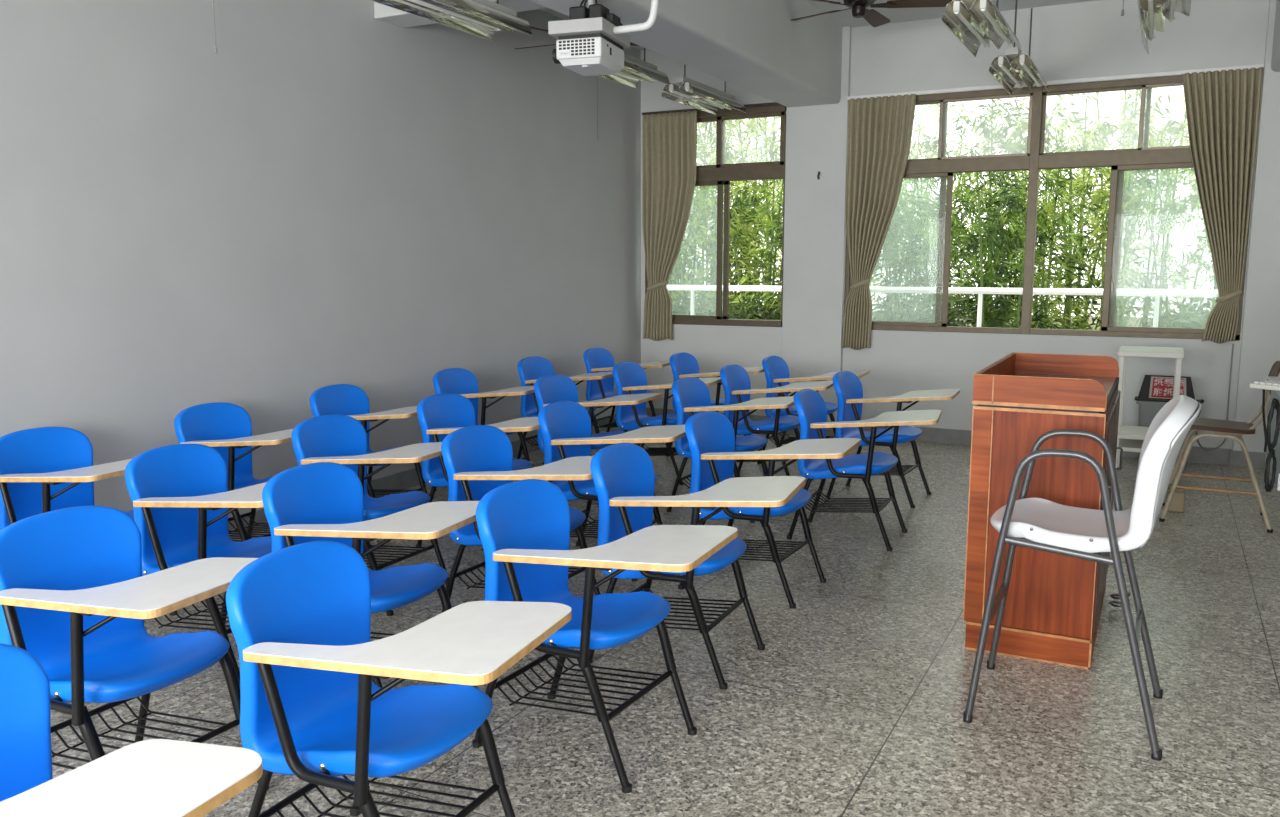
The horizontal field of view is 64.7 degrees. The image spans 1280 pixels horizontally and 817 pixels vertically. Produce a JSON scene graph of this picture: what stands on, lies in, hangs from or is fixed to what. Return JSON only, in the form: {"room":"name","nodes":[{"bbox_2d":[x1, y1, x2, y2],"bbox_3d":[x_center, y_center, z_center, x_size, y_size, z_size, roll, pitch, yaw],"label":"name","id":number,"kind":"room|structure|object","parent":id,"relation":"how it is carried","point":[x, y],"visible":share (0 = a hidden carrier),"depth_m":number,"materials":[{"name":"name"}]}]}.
{"room":"classroom","nodes":[
{"label":"classroom","id":0,"kind":"room"},
{"bbox_2d":[0,0,640,517],"bbox_3d":[-2.729,-0.943,4.891,0.200,3.570,11.930,4,9,27],"label":"wall","id":1,"kind":"structure","parent":0,"point":[335,193],"depth_m":5.94,"materials":[{"name":"paint"}]},
{"bbox_2d":[228,414,615,539],"bbox_3d":[-2.637,0.770,5.080,0.012,0.125,11.518,4,9,27],"label":"baseboard","id":2,"kind":"structure","parent":1,"relation":"attached to","point":[406,479],"depth_m":6.94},
{"bbox_2d":[51,427,1279,816],"bbox_3d":[0.185,1.093,3.658,6.760,0.120,11.930,4,9,27],"label":"floor","id":3,"kind":"structure","parent":0,"point":[854,702],"depth_m":3.67,"materials":[{"name":"stone"}]},
{"bbox_2d":[0,427,176,615],"bbox_3d":[-2.340,0.525,4.304,0.827,0.829,0.520,4,9,27],"label":"chair","id":4,"kind":"object","parent":3,"relation":"on","point":[43,469],"visible":0.39,"depth_m":4.38,"materials":[{"name":"blue plastic"}]},
{"bbox_2d":[0,643,262,816],"bbox_3d":[-1.014,0.894,1.699,0.827,0.829,0.520,4,9,27],"label":"chair","id":5,"kind":"object","parent":3,"relation":"on","point":[151,777],"visible":1,"depth_m":1.66,"materials":[{"name":"laminate"}]},
{"bbox_2d":[0,506,268,790],"bbox_3d":[-1.382,0.737,2.808,0.827,0.829,0.520,4,9,27],"label":"chair","id":6,"kind":"object","parent":3,"relation":"on","point":[75,595],"visible":0.8,"depth_m":2.85,"materials":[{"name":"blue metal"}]},
{"bbox_2d":[51,696,226,769],"bbox_3d":[-1.473,0.957,2.915,0.430,0.054,0.380,4,9,27],"label":"basket","id":7,"kind":"object","parent":6,"relation":"on","point":[143,701],"depth_m":2.97,"materials":[{"name":"black metal"}]},
{"bbox_2d":[125,443,271,684],"bbox_3d":[-1.541,0.584,3.885,0.827,0.829,0.520,4,9,25],"label":"chair","id":8,"kind":"object","parent":3,"relation":"on","point":[181,498],"visible":0.59,"depth_m":3.93,"materials":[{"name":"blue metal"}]},
{"bbox_2d":[154,591,229,630],"bbox_3d":[-1.634,0.805,3.988,0.430,0.054,0.380,4,9,25],"label":"basket","id":9,"kind":"object","parent":8,"relation":"on","point":[222,604],"depth_m":3.93,"materials":[{"name":"black metal"}]},
{"bbox_2d":[174,402,292,541],"bbox_3d":[-1.919,0.412,5.098,0.827,0.829,0.520,4,9,27],"label":"chair","id":10,"kind":"object","parent":3,"relation":"on","point":[226,428],"visible":0.36,"depth_m":5.19,"materials":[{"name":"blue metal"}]},
{"bbox_2d":[228,515,270,541],"bbox_3d":[-2.010,0.633,5.204,0.430,0.054,0.380,4,9,27],"label":"basket","id":11,"kind":"object","parent":10,"relation":"on","point":[265,525],"depth_m":5.28,"materials":[{"name":"black metal"}]},
{"bbox_2d":[310,384,427,539],"bbox_3d":[-1.507,0.296,5.909,0.827,0.829,0.520,4,9,27],"label":"chair","id":12,"kind":"object","parent":3,"relation":"on","point":[342,399],"visible":0.34,"depth_m":6.01,"materials":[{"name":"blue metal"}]},
{"bbox_2d":[367,489,411,497],"bbox_3d":[-1.597,0.517,6.016,0.430,0.054,0.380,4,9,27],"label":"basket","id":13,"kind":"object","parent":12,"relation":"on","point":[381,492],"depth_m":6.09,"materials":[{"name":"black metal"}]},
{"bbox_2d":[291,414,448,615],"bbox_3d":[-1.183,0.472,4.670,0.827,0.829,0.520,4,9,27],"label":"chair","id":14,"kind":"object","parent":3,"relation":"on","point":[335,438],"visible":0.56,"depth_m":4.69,"materials":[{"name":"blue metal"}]},
{"bbox_2d":[363,544,424,567],"bbox_3d":[-1.275,0.693,4.775,0.430,0.054,0.380,4,9,27],"label":"basket","id":15,"kind":"object","parent":14,"relation":"on","point":[417,551],"depth_m":4.74,"materials":[{"name":"black metal"}]},
{"bbox_2d":[262,462,478,687],"bbox_3d":[-0.874,0.640,3.487,0.827,0.829,0.520,4,9,26],"label":"chair","id":16,"kind":"object","parent":3,"relation":"on","point":[319,501],"visible":0.55,"depth_m":3.48,"materials":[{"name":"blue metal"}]},
{"bbox_2d":[226,541,571,816],"bbox_3d":[-0.560,0.790,2.427,0.827,0.829,0.520,4,9,25],"label":"chair","id":17,"kind":"object","parent":3,"relation":"on","point":[312,709],"visible":0.98,"depth_m":2.40,"materials":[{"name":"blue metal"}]},
{"bbox_2d":[277,775,485,816],"bbox_3d":[-0.653,1.011,2.530,0.430,0.054,0.380,4,9,25],"label":"basket","id":18,"kind":"object","parent":17,"relation":"on","point":[466,810],"depth_m":2.57,"materials":[{"name":"black metal"}]},
{"bbox_2d":[416,393,539,548],"bbox_3d":[-0.788,0.358,5.473,0.827,0.829,0.520,4,9,28],"label":"chair","id":19,"kind":"object","parent":3,"relation":"on","point":[439,415],"visible":0.38,"depth_m":5.48,"materials":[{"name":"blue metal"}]},
{"bbox_2d":[433,368,533,490],"bbox_3d":[-0.988,0.159,6.876,0.827,0.829,0.520,4,9,27],"label":"chair","id":20,"kind":"object","parent":3,"relation":"on","point":[460,381],"visible":0.31,"depth_m":6.94,"materials":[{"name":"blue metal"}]},
{"bbox_2d":[441,425,599,612],"bbox_3d":[-0.433,0.519,4.335,0.827,0.829,0.520,4,9,28],"label":"chair","id":21,"kind":"object","parent":3,"relation":"on","point":[478,459],"visible":0.47,"depth_m":4.35,"materials":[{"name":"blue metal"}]},
{"bbox_2d":[458,565,579,588],"bbox_3d":[-0.523,0.740,4.443,0.430,0.054,0.380,4,9,28],"label":"basket","id":22,"kind":"object","parent":21,"relation":"on","point":[573,573],"depth_m":4.42,"materials":[{"name":"black metal"}]},
{"bbox_2d":[517,356,612,458],"bbox_3d":[-0.525,0.032,7.764,0.827,0.829,0.520,4,9,27],"label":"chair","id":23,"kind":"object","parent":3,"relation":"on","point":[530,369],"visible":0.32,"depth_m":7.78,"materials":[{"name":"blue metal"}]},
{"bbox_2d":[534,374,661,464],"bbox_3d":[-0.260,0.220,6.441,0.827,0.829,0.520,4,9,28],"label":"chair","id":24,"kind":"object","parent":3,"relation":"on","point":[548,389],"visible":0.38,"depth_m":6.43,"materials":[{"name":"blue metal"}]},
{"bbox_2d":[472,479,737,792],"bbox_3d":[-0.099,0.684,3.173,0.827,0.829,0.520,5,9,30],"label":"chair","id":25,"kind":"object","parent":3,"relation":"on","point":[523,525],"visible":0.88,"depth_m":3.16,"materials":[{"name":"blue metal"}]},
{"bbox_2d":[498,655,661,715],"bbox_3d":[-0.187,0.904,3.284,0.430,0.054,0.380,5,9,30],"label":"basket","id":26,"kind":"object","parent":25,"relation":"on","point":[621,707],"depth_m":3.27,"materials":[{"name":"black metal"}]},
{"bbox_2d":[538,401,685,580],"bbox_3d":[-0.101,0.402,5.158,0.827,0.829,0.520,4,9,26],"label":"chair","id":27,"kind":"object","parent":3,"relation":"on","point":[565,426],"visible":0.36,"depth_m":5.15,"materials":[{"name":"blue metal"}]},
{"bbox_2d":[570,512,598,537],"bbox_3d":[-0.193,0.623,5.263,0.430,0.054,0.380,4,9,26],"label":"basket","id":28,"kind":"object","parent":27,"relation":"on","point":[586,513],"depth_m":5.32,"materials":[{"name":"black metal"}]},
{"bbox_2d":[583,347,669,446],"bbox_3d":[-0.067,-0.090,8.621,0.827,0.829,0.520,4,9,27],"label":"chair","id":29,"kind":"object","parent":3,"relation":"on","point":[597,359],"visible":0.42,"depth_m":8.71,"materials":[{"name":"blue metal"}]},
{"bbox_2d":[593,417,617,427],"bbox_3d":[-0.158,0.131,8.727,0.430,0.054,0.380,4,9,27],"label":"basket","id":30,"kind":"object","parent":29,"relation":"on","point":[610,424],"depth_m":8.79,"materials":[{"name":"black metal"}]},
{"bbox_2d":[612,362,721,484],"bbox_3d":[0.216,0.093,7.334,0.827,0.829,0.520,4,9,26],"label":"chair","id":31,"kind":"object","parent":3,"relation":"on","point":[629,377],"visible":0.63,"depth_m":7.31,"materials":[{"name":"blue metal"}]},
{"bbox_2d":[637,443,676,455],"bbox_3d":[0.124,0.314,7.438,0.430,0.054,0.380,4,9,26],"label":"basket","id":32,"kind":"object","parent":31,"relation":"on","point":[658,451],"depth_m":7.44,"materials":[{"name":"black metal"}]},
{"bbox_2d":[589,443,804,689],"bbox_3d":[0.227,0.582,3.890,0.827,0.829,0.520,4,9,25],"label":"chair","id":33,"kind":"object","parent":3,"relation":"on","point":[623,476],"visible":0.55,"depth_m":3.83,"materials":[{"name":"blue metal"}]},
{"bbox_2d":[641,586,736,629],"bbox_3d":[0.134,0.803,3.994,0.430,0.054,0.380,4,9,25],"label":"basket","id":34,"kind":"object","parent":33,"relation":"on","point":[646,588],"depth_m":3.96,"materials":[{"name":"black metal"}]},
{"bbox_2d":[667,352,763,456],"bbox_3d":[0.653,-0.021,8.133,0.827,0.829,0.520,4,9,27],"label":"chair","id":35,"kind":"object","parent":3,"relation":"on","point":[683,364],"visible":0.28,"depth_m":8.12,"materials":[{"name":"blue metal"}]},
{"bbox_2d":[667,377,794,522],"bbox_3d":[0.611,0.242,6.282,0.827,0.829,0.520,4,9,28],"label":"chair","id":36,"kind":"object","parent":3,"relation":"on","point":[691,395],"visible":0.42,"depth_m":6.26,"materials":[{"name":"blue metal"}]},
{"bbox_2d":[681,476,734,488],"bbox_3d":[0.522,0.462,6.390,0.430,0.054,0.380,4,9,28],"label":"basket","id":37,"kind":"object","parent":36,"relation":"on","point":[682,478],"depth_m":6.36,"materials":[{"name":"black metal"}]},
{"bbox_2d":[678,411,860,608],"bbox_3d":[0.626,0.457,4.766,0.827,0.829,0.520,4,9,29],"label":"chair","id":38,"kind":"object","parent":3,"relation":"on","point":[710,435],"visible":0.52,"depth_m":4.71,"materials":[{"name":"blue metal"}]},
{"bbox_2d":[738,539,801,560],"bbox_3d":[0.538,0.677,4.874,0.430,0.054,0.380,4,9,29],"label":"basket","id":39,"kind":"object","parent":38,"relation":"on","point":[791,551],"depth_m":4.82,"materials":[{"name":"black metal"}]},
{"bbox_2d":[720,364,833,479],"bbox_3d":[0.976,0.123,7.116,0.827,0.829,0.520,4,9,26],"label":"chair","id":40,"kind":"object","parent":3,"relation":"on","point":[735,379],"visible":0.68,"depth_m":7.05,"materials":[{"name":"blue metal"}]},
{"bbox_2d":[757,356,868,463],"bbox_3d":[1.360,0.023,7.818,0.827,0.829,0.520,4,9,27],"label":"chair","id":41,"kind":"object","parent":3,"relation":"on","point":[776,370],"visible":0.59,"depth_m":7.82,"materials":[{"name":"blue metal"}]},
{"bbox_2d":[769,432,830,444],"bbox_3d":[1.269,0.244,7.924,0.430,0.054,0.380,4,9,27],"label":"basket","id":42,"kind":"object","parent":41,"relation":"on","point":[789,439],"depth_m":8.00,"materials":[{"name":"black metal"}]},
{"bbox_2d":[787,389,940,550],"bbox_3d":[1.276,0.328,5.675,0.827,0.829,0.520,4,9,25],"label":"chair","id":43,"kind":"object","parent":3,"relation":"on","point":[810,406],"visible":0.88,"depth_m":5.62,"materials":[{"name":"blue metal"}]},
{"bbox_2d":[804,491,887,512],"bbox_3d":[1.183,0.549,5.778,0.430,0.054,0.380,4,9,25],"label":"basket","id":44,"kind":"object","parent":43,"relation":"on","point":[818,493],"depth_m":5.77,"materials":[{"name":"black metal"}]},
{"bbox_2d":[826,371,959,507],"bbox_3d":[1.681,0.189,6.649,0.827,0.829,0.520,4,9,29],"label":"chair","id":45,"kind":"object","parent":3,"relation":"on","point":[847,385],"visible":0.82,"depth_m":6.61,"materials":[{"name":"blue plastic"}]},
{"bbox_2d":[875,465,913,475],"bbox_3d":[1.593,0.409,6.758,0.430,0.054,0.380,4,9,29],"label":"basket","id":46,"kind":"object","parent":45,"relation":"on","point":[893,472],"depth_m":6.65,"materials":[{"name":"black metal"}]},
{"bbox_2d":[963,352,1122,668],"bbox_3d":[1.786,0.364,4.388,0.518,1.117,1.118,4,9,27],"label":"lectern","id":47,"kind":"object","parent":3,"relation":"on","point":[1054,602],"visible":0.83,"depth_m":3.92,"materials":[{"name":"brown wood"}]},
{"bbox_2d":[963,395,1200,760],"bbox_3d":[1.504,0.499,3.442,0.644,1.117,0.543,4,9,27],"label":"bar chair","id":48,"kind":"object","parent":3,"relation":"on","point":[1049,526],"visible":1,"depth_m":3.29,"materials":[{"name":"white plastic"}]},
{"bbox_2d":[1116,346,1183,472],"bbox_3d":[3.637,0.045,7.249,0.410,0.942,0.520,4,9,27],"label":"stand","id":49,"kind":"object","parent":3,"relation":"on","point":[1130,438],"visible":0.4,"depth_m":7.12,"materials":[{"name":"beige metal"}]},
{"bbox_2d":[1118,438,1143,451],"bbox_3d":[3.642,0.267,7.290,0.380,0.028,0.470,4,9,27],"label":"shelf","id":50,"kind":"object","parent":49,"relation":"attached to","point":[1130,445],"depth_m":7.21,"materials":[{"name":"beige metal"}]},
{"bbox_2d":[1119,425,1148,439],"bbox_3d":[3.642,0.178,7.277,0.380,0.028,0.470,4,9,27],"label":"shelf","id":51,"kind":"object","parent":49,"relation":"attached to","point":[1125,432],"depth_m":7.22,"materials":[{"name":"beige metal"}]},
{"bbox_2d":[1136,400,1189,469],"bbox_3d":[4.038,0.189,7.788,0.400,0.505,0.310,4,9,27],"label":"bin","id":52,"kind":"object","parent":3,"relation":"on","point":[1148,410],"visible":0.24,"depth_m":7.70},
{"bbox_2d":[1134,375,1204,403],"bbox_3d":[4.045,-0.150,7.708,0.471,0.195,0.170,4,9,27],"label":"sign","id":53,"kind":"object","parent":52,"relation":"on","point":[1158,388],"visible":0.83,"depth_m":7.72,"materials":[{"name":"paper"}]},
{"bbox_2d":[1134,396,1204,403],"bbox_3d":[4.045,-0.075,7.719,0.471,0.035,0.170,4,9,27],"label":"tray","id":54,"kind":"object","parent":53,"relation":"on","point":[1140,398],"depth_m":7.71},
{"bbox_2d":[1167,483,1184,512],"bbox_3d":[3.341,0.557,6.374,0.174,0.170,0.100,4,9,27],"label":"tool bag","id":55,"kind":"object","parent":3,"relation":"on","point":[1177,504],"visible":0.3,"depth_m":6.31,"materials":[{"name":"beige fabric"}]},
{"bbox_2d":[1159,361,1279,532],"bbox_3d":[3.511,0.191,6.119,0.588,0.970,0.500,4,9,27],"label":"chair","id":56,"kind":"object","parent":3,"relation":"on","point":[1227,429],"visible":0.88,"depth_m":6.02,"materials":[{"name":"brown wood"}]},
{"bbox_2d":[1265,376,1279,484],"bbox_3d":[3.454,0.379,4.851,0.770,0.955,0.830,4,9,27],"label":"base cabinet","id":57,"kind":"object","parent":3,"relation":"on","point":[1274,394],"visible":0.43,"depth_m":5.04,"materials":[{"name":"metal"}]},
{"bbox_2d":[1264,449,1276,491],"bbox_3d":[2.907,0.286,4.653,0.081,0.199,0.022,-5,9,-31],"label":"cable","id":58,"kind":"object","parent":57,"relation":"hanging from","point":[1268,487],"visible":1,"depth_m":4.64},
{"bbox_2d":[1266,398,1279,451],"bbox_3d":[2.905,0.077,4.631,0.106,0.255,0.024,-5,9,-31],"label":"cable","id":59,"kind":"object","parent":57,"relation":"hanging from","point":[1275,403],"visible":1,"depth_m":4.62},
{"bbox_2d":[782,26,851,421],"bbox_3d":[1.573,-1.542,9.086,0.559,3.570,0.070,4,9,27],"label":"pillar","id":60,"kind":"structure","parent":0,"point":[816,135],"depth_m":9.05,"materials":[{"name":"paint"}]},
{"bbox_2d":[540,0,1097,50],"bbox_3d":[0.182,-2.575,3.137,6.760,0.150,11.930,4,9,27],"label":"ceiling","id":61,"kind":"structure","parent":0,"point":[844,18],"depth_m":8.15,"materials":[{"name":"paint"}]},
{"bbox_2d":[370,0,531,40],"bbox_3d":[-1.018,-2.432,5.462,0.288,0.614,1.120,4,9,27],"label":"ceiling light","id":62,"kind":"object","parent":61,"relation":"hanging from","point":[481,18],"visible":1,"depth_m":5.62,"materials":[{"name":"metal"}]},
{"bbox_2d":[374,0,546,27],"bbox_3d":[-0.965,-2.702,6.209,1.509,0.480,0.290,4,9,27],"label":"ceiling beam","id":63,"kind":"structure","parent":61,"relation":"attached to","point":[381,12],"depth_m":6.41,"materials":[{"name":"paint"}]},
{"bbox_2d":[596,48,669,88],"bbox_3d":[-0.159,-2.666,7.107,0.288,0.614,1.120,4,9,27],"label":"ceiling light","id":64,"kind":"object","parent":61,"relation":"hanging from","point":[635,69],"visible":0.44,"depth_m":7.37,"materials":[{"name":"metal"}]},
{"bbox_2d":[613,0,658,33],"bbox_3d":[-0.019,-2.356,5.133,0.254,0.844,0.038,4,9,27],"label":"pipe","id":65,"kind":"object","parent":61,"relation":"attached to","point":[649,23],"visible":1,"depth_m":5.16,"materials":[{"name":"plastic"}]},
{"bbox_2d":[531,0,842,106],"bbox_3d":[-1.090,-2.280,3.844,0.485,0.650,11.520,4,9,27],"label":"ceiling beam","id":66,"kind":"structure","parent":61,"relation":"attached to","point":[754,46],"depth_m":7.10,"materials":[{"name":"paint"}]},
{"bbox_2d":[548,0,629,75],"bbox_3d":[-0.272,-1.975,5.334,0.319,0.372,0.437,3,9,18],"label":"projector","id":67,"kind":"object","parent":66,"relation":"hanging from","point":[587,44],"visible":0.98,"depth_m":5.21,"materials":[{"name":"white plastic"}]},
{"bbox_2d":[559,39,594,55],"bbox_3d":[-0.326,-1.854,5.186,0.196,0.075,0.005,3,9,18],"label":"vent grille","id":68,"kind":"object","parent":67,"relation":"attached to","point":[567,47],"depth_m":5.18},
{"bbox_2d":[661,64,745,114],"bbox_3d":[0.553,-2.860,8.470,0.288,0.614,1.120,4,9,27],"label":"ceiling light","id":69,"kind":"object","parent":61,"relation":"hanging from","point":[691,93],"visible":0.95,"depth_m":8.36,"materials":[{"name":"metal"}]},
{"bbox_2d":[791,0,951,26],"bbox_3d":[1.606,-2.932,7.175,1.186,0.280,1.245,1,8,10],"label":"ceiling fan","id":70,"kind":"object","parent":61,"relation":"hanging from","point":[874,18],"visible":0.94,"depth_m":7.16,"materials":[{"name":"brown metal"}]},
{"bbox_2d":[941,0,1021,56],"bbox_3d":[2.043,-2.503,5.945,0.288,0.614,1.120,4,9,27],"label":"ceiling light","id":71,"kind":"object","parent":61,"relation":"hanging from","point":[979,24],"visible":1,"depth_m":5.89,"materials":[{"name":"metal"}]},
{"bbox_2d":[989,0,1048,94],"bbox_3d":[2.811,-2.712,7.414,0.288,0.614,1.120,4,9,27],"label":"ceiling light","id":72,"kind":"object","parent":61,"relation":"hanging from","point":[1021,69],"visible":1,"depth_m":7.30,"materials":[{"name":"metal"}]},
{"bbox_2d":[1137,0,1190,53],"bbox_3d":[2.856,-2.466,5.446,0.245,0.861,1.120,4,9,27],"label":"ceiling light","id":73,"kind":"object","parent":61,"relation":"hanging from","point":[1152,13],"visible":1,"depth_m":5.66,"materials":[{"name":"metal"}]},
{"bbox_2d":[1271,0,1279,71],"bbox_3d":[2.197,-2.039,2.161,0.525,0.660,11.520,4,9,27],"label":"ceiling beam","id":74,"kind":"structure","parent":61,"relation":"attached to","point":[1275,62],"depth_m":7.10,"materials":[{"name":"paint"}]},
{"bbox_2d":[641,0,1268,448],"bbox_3d":[2.883,-1.469,8.565,6.360,3.570,0.220,4,9,27],"label":"wall","id":75,"kind":"structure","parent":0,"point":[1091,38],"depth_m":8.40,"materials":[{"name":"paint"}]},
{"bbox_2d":[642,102,780,114],"bbox_3d":[0.659,-2.781,9.368,1.430,0.023,0.033,4,9,27],"label":"track","id":76,"kind":"object","parent":75,"relation":"attached to","point":[772,103],"visible":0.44,"depth_m":9.43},
{"bbox_2d":[646,105,786,326],"bbox_3d":[0.715,-1.800,9.594,1.440,2.010,0.104,4,9,27],"label":"window","id":77,"kind":"structure","parent":75,"relation":"in","point":[720,174],"depth_m":9.48,"materials":[{"name":"brown metal"}]},
{"bbox_2d":[642,111,696,340],"bbox_3d":[0.276,-1.723,9.682,0.571,2.157,0.124,4,9,27],"label":"curtain","id":78,"kind":"object","parent":77,"relation":"attached to","point":[669,145],"visible":1,"depth_m":9.66,"materials":[{"name":"fabric"}]},
{"bbox_2d":[646,407,1265,468],"bbox_3d":[2.555,0.236,8.813,5.770,0.125,0.072,4,9,27],"label":"baseboard","id":79,"kind":"structure","parent":75,"relation":"attached to","point":[1221,456],"depth_m":8.12,"materials":[{"name":"paint"}]},
{"bbox_2d":[844,75,1251,339],"bbox_3d":[3.224,-1.619,8.308,3.090,2.010,0.110,4,9,27],"label":"window","id":80,"kind":"structure","parent":75,"relation":"in","point":[1035,160],"depth_m":8.18,"materials":[{"name":"brown metal"}]},
{"bbox_2d":[842,94,915,349],"bbox_3d":[2.055,-1.586,8.759,0.582,2.173,0.134,5,9,30],"label":"curtain","id":81,"kind":"object","parent":80,"relation":"attached to","point":[880,129],"visible":1,"depth_m":8.75,"materials":[{"name":"fabric"}]},
{"bbox_2d":[847,64,1263,99],"bbox_3d":[3.178,-2.595,8.070,3.090,0.030,0.038,4,9,27],"label":"track","id":82,"kind":"object","parent":75,"relation":"attached to","point":[1179,72],"visible":0.89,"depth_m":7.92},
{"bbox_2d":[1182,67,1262,343],"bbox_3d":[4.298,-1.500,7.594,0.520,2.018,0.133,3,9,22],"label":"curtain","id":83,"kind":"object","parent":82,"relation":"hanging from","point":[1222,107],"visible":1,"depth_m":7.54,"materials":[{"name":"fabric"}]},
{"bbox_2d":[1232,0,1279,452],"bbox_3d":[4.840,-1.307,7.412,0.615,3.570,0.070,4,9,27],"label":"wall","id":84,"kind":"structure","parent":0,"point":[1260,339],"depth_m":7.51,"materials":[{"name":"paint"}]},
{"label":"outside","id":85,"kind":"structure","parent":0,"visible":0},
{"bbox_2d":[694,310,1206,329],"bbox_3d":[9.072,-1.368,23.012,55.000,0.100,30.850,4,9,27],"label":"ground","id":86,"kind":"structure","parent":85,"point":[1132,322],"depth_m":33.04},
{"bbox_2d":[668,131,742,314],"bbox_3d":[0.127,-2.110,14.524,2.506,3.810,2.584,-2,8,-15],"label":"bamboo","id":87,"kind":"object","parent":86,"relation":"on","point":[698,135],"visible":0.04,"depth_m":14.55,"materials":[{"name":"green plant"}]},
{"bbox_2d":[668,118,781,314],"bbox_3d":[0.825,-2.278,13.799,2.621,4.345,2.542,1,8,7],"label":"bamboo","id":88,"kind":"object","parent":86,"relation":"on","point":[729,124],"visible":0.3,"depth_m":13.49,"materials":[{"name":"green plant"}]},
{"bbox_2d":[668,119,782,314],"bbox_3d":[0.552,-2.750,15.791,2.955,4.721,2.659,6,10,36],"label":"bamboo","id":89,"kind":"object","parent":86,"relation":"on","point":[745,145],"visible":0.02,"depth_m":15.45,"materials":[{"name":"green plant"}]},
{"bbox_2d":[676,117,782,319],"bbox_3d":[1.359,-2.680,16.186,2.572,4.471,2.424,4,9,28],"label":"bamboo","id":90,"kind":"object","parent":86,"relation":"on","point":[758,242],"visible":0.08,"depth_m":15.76,"materials":[{"name":"green plant"}]},
{"bbox_2d":[682,137,782,319],"bbox_3d":[1.506,-1.825,13.511,2.234,3.530,2.304,-5,10,-33],"label":"bamboo","id":91,"kind":"object","parent":86,"relation":"on","point":[737,242],"visible":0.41,"depth_m":13.30,"materials":[{"name":"green plant"}]},
{"bbox_2d":[698,116,782,319],"bbox_3d":[2.691,-3.900,19.558,3.500,5.937,3.149,-5,9,-31],"label":"bamboo","id":92,"kind":"object","parent":86,"relation":"on","point":[773,126],"visible":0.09,"depth_m":19.22,"materials":[{"name":"green plant"}]},
{"bbox_2d":[744,112,934,317],"bbox_3d":[2.414,-2.002,12.708,2.279,4.104,2.148,0,8,4],"label":"bamboo","id":93,"kind":"object","parent":86,"relation":"on","point":[768,231],"visible":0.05,"depth_m":12.66,"materials":[{"name":"green plant"}]},
{"bbox_2d":[869,104,982,320],"bbox_3d":[4.856,-3.514,18.881,2.873,5.359,3.193,-2,8,-13],"label":"bamboo","id":94,"kind":"object","parent":86,"relation":"on","point":[936,105],"visible":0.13,"depth_m":18.73,"materials":[{"name":"green plant"}]},
{"bbox_2d":[873,119,997,321],"bbox_3d":[4.296,-2.353,15.294,2.443,4.068,2.715,-4,9,-28],"label":"bamboo","id":95,"kind":"object","parent":86,"relation":"on","point":[919,127],"visible":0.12,"depth_m":15.27,"materials":[{"name":"green plant"}]},
{"bbox_2d":[672,274,1213,329],"bbox_3d":[3.339,-0.614,11.940,13.524,1.965,2.296,4,9,27],"label":"undergrowth","id":96,"kind":"object","parent":86,"relation":"on","point":[1192,314],"visible":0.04,"depth_m":11.52,"materials":[{"name":"green plant"}]},
{"bbox_2d":[871,121,1025,325],"bbox_3d":[3.606,-1.805,12.666,2.243,3.724,2.114,2,8,12],"label":"bamboo","id":97,"kind":"object","parent":86,"relation":"on","point":[898,222],"visible":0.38,"depth_m":12.63,"materials":[{"name":"green plant"}]},
{"bbox_2d":[897,107,1110,328],"bbox_3d":[4.043,-1.636,11.449,2.284,3.730,2.423,-1,8,-8],"label":"bamboo","id":98,"kind":"object","parent":86,"relation":"on","point":[1009,202],"visible":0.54,"depth_m":11.40,"materials":[{"name":"green plant"}]},
{"bbox_2d":[918,97,1093,327],"bbox_3d":[5.317,-2.503,14.598,2.356,4.561,2.500,-3,9,-22],"label":"bamboo","id":99,"kind":"object","parent":86,"relation":"on","point":[992,112],"visible":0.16,"depth_m":14.19,"materials":[{"name":"green plant"}]},
{"bbox_2d":[938,105,1097,324],"bbox_3d":[6.367,-2.915,17.186,2.601,4.647,2.890,2,8,16],"label":"bamboo","id":100,"kind":"object","parent":86,"relation":"on","point":[1060,108],"visible":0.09,"depth_m":17.01,"materials":[{"name":"green plant"}]},
{"bbox_2d":[979,103,1184,329],"bbox_3d":[5.166,-1.752,12.255,2.200,3.731,2.133,-7,11,-42],"label":"bamboo","id":101,"kind":"object","parent":86,"relation":"on","point":[1067,301],"visible":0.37,"depth_m":12.08,"materials":[{"name":"green plant"}]},
{"bbox_2d":[994,90,1205,329],"bbox_3d":[5.921,-2.100,13.071,2.546,4.189,2.625,-6,10,-34],"label":"bamboo","id":102,"kind":"object","parent":86,"relation":"on","point":[1094,282],"visible":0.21,"depth_m":12.80,"materials":[{"name":"green plant"}]},
{"bbox_2d":[1045,88,1212,329],"bbox_3d":[7.980,-3.220,16.136,2.980,5.544,3.312,3,9,20],"label":"bamboo","id":103,"kind":"object","parent":86,"relation":"on","point":[1157,243],"visible":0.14,"depth_m":16.10,"materials":[{"name":"green plant"}]},
{"bbox_2d":[1076,103,1216,326],"bbox_3d":[6.224,-1.662,11.724,2.248,3.701,2.180,-1,8,-6],"label":"bamboo","id":104,"kind":"object","parent":86,"relation":"on","point":[1194,257],"visible":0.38,"depth_m":11.71,"materials":[{"name":"green plant"}]},
{"bbox_2d":[1134,112,1217,309],"bbox_3d":[7.951,-2.054,13.423,2.730,3.998,2.657,4,9,27],"label":"bamboo","id":105,"kind":"object","parent":86,"relation":"on","point":[1213,278],"visible":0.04,"depth_m":13.86,"materials":[{"name":"green plant"}]},
{"bbox_3d":[1.989,0.221,10.507,22.000,0.280,1.950,4,9,27],"label":"terrace","id":106,"kind":"object","parent":86,"relation":"on","visible":0},
{"bbox_2d":[667,285,1218,326],"bbox_3d":[2.651,-0.605,10.584,16.000,1.332,0.064,4,9,27],"label":"railing","id":107,"kind":"object","parent":106,"relation":"on","point":[1157,293],"visible":0.2,"depth_m":10.03,"materials":[{"name":"metal"}]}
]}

